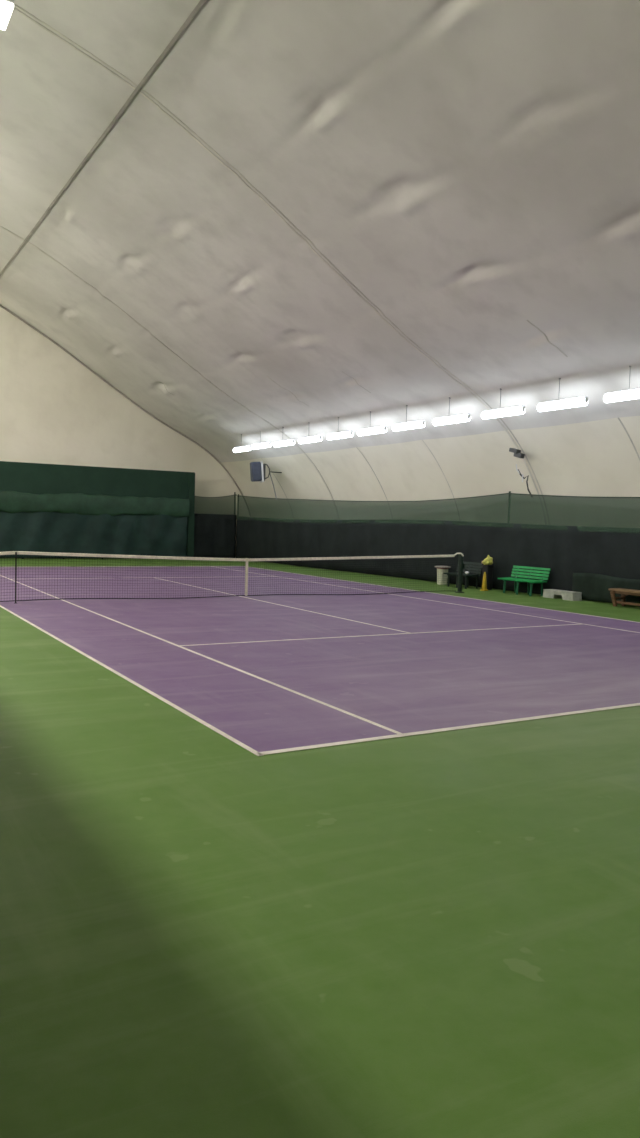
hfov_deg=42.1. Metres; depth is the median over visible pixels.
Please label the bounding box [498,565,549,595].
slatted bench
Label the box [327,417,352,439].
lamp
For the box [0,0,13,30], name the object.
lamp
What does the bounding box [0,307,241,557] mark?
wall
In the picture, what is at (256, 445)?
diffuser
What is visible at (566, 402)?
diffuser
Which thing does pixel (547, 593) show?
concrete block
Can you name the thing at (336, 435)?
diffuser
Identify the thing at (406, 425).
diffuser
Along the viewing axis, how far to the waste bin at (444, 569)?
25.47 m
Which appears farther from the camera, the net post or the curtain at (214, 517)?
the curtain at (214, 517)
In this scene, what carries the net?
attached to the net post
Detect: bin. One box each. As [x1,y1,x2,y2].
[435,566,449,584]
[482,565,493,589]
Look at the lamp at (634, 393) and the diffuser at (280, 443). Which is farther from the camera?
the diffuser at (280, 443)
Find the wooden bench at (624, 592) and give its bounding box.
[608,588,639,605]
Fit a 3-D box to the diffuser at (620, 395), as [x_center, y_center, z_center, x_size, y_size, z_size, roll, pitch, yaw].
[6.454,-3.591,17.154,0.180,0.180,1.400,0,4,-31]
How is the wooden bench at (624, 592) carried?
on the floor
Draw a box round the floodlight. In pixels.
[250,461,281,499]
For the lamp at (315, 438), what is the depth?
28.51 m
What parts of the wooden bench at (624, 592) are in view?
leg, leg, seat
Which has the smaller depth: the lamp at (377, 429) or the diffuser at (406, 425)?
the diffuser at (406, 425)
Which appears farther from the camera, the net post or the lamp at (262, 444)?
the lamp at (262, 444)
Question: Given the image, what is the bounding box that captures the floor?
[0,558,639,1137]
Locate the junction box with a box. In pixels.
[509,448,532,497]
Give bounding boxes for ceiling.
[0,0,639,500]
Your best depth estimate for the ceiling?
17.74 m
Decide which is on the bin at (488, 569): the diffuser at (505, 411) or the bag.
the bag
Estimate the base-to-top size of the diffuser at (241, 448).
0.180 m
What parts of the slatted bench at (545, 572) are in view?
leg, leg, seat, leg, backrest, leg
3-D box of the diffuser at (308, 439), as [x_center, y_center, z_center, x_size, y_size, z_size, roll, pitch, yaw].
[-0.344,-4.445,28.648,0.180,0.180,1.400,0,4,-31]
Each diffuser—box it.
[233,446,251,452]
[252,443,270,448]
[273,440,294,446]
[298,436,321,443]
[327,432,352,439]
[357,427,386,435]
[392,421,424,430]
[433,415,470,425]
[481,407,524,418]
[537,398,587,411]
[603,390,639,402]
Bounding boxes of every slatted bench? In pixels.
[444,562,482,588]
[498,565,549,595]
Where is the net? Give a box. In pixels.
[0,551,463,601]
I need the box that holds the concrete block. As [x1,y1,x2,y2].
[543,589,581,600]
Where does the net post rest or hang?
on the floor
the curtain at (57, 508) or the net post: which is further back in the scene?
the curtain at (57, 508)
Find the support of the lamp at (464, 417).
hanging from the ceiling
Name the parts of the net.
cord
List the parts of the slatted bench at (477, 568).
seat, backrest, leg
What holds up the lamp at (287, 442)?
hanging from the ceiling
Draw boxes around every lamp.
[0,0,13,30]
[233,434,251,452]
[252,431,270,448]
[273,427,294,446]
[298,422,321,443]
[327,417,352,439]
[357,411,386,435]
[392,405,424,430]
[433,397,470,425]
[481,388,524,418]
[537,378,587,411]
[603,366,639,402]
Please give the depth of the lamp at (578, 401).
18.72 m
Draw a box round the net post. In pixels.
[455,553,465,592]
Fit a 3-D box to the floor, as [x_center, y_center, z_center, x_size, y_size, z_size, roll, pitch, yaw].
[-8.971,0.821,14.005,36.400,0.106,38.400,0,4,-31]
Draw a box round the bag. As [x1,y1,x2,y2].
[481,555,492,564]
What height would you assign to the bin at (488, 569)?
0.715 m
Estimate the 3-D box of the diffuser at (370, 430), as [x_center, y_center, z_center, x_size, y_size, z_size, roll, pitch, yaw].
[1.581,-4.203,25.394,0.180,0.180,1.400,0,4,-31]
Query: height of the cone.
0.535 m
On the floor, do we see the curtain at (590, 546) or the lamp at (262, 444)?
the curtain at (590, 546)
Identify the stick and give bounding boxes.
[15,552,16,602]
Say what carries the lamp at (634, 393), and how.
hanging from the ceiling
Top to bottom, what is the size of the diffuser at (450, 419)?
0.180 m
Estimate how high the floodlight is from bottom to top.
1.524 m
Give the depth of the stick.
16.75 m
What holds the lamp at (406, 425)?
hanging from the ceiling
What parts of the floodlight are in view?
casing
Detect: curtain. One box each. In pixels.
[0,461,194,558]
[194,492,236,557]
[236,491,639,605]
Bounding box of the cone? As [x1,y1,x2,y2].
[480,572,487,590]
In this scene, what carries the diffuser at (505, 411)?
attached to the lamp at (519, 409)
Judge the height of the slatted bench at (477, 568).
0.755 m
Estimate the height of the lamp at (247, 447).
0.703 m
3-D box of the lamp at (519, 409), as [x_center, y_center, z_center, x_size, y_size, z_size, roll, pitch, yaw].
[4.503,-4.098,20.449,0.180,0.703,1.430,0,4,-31]

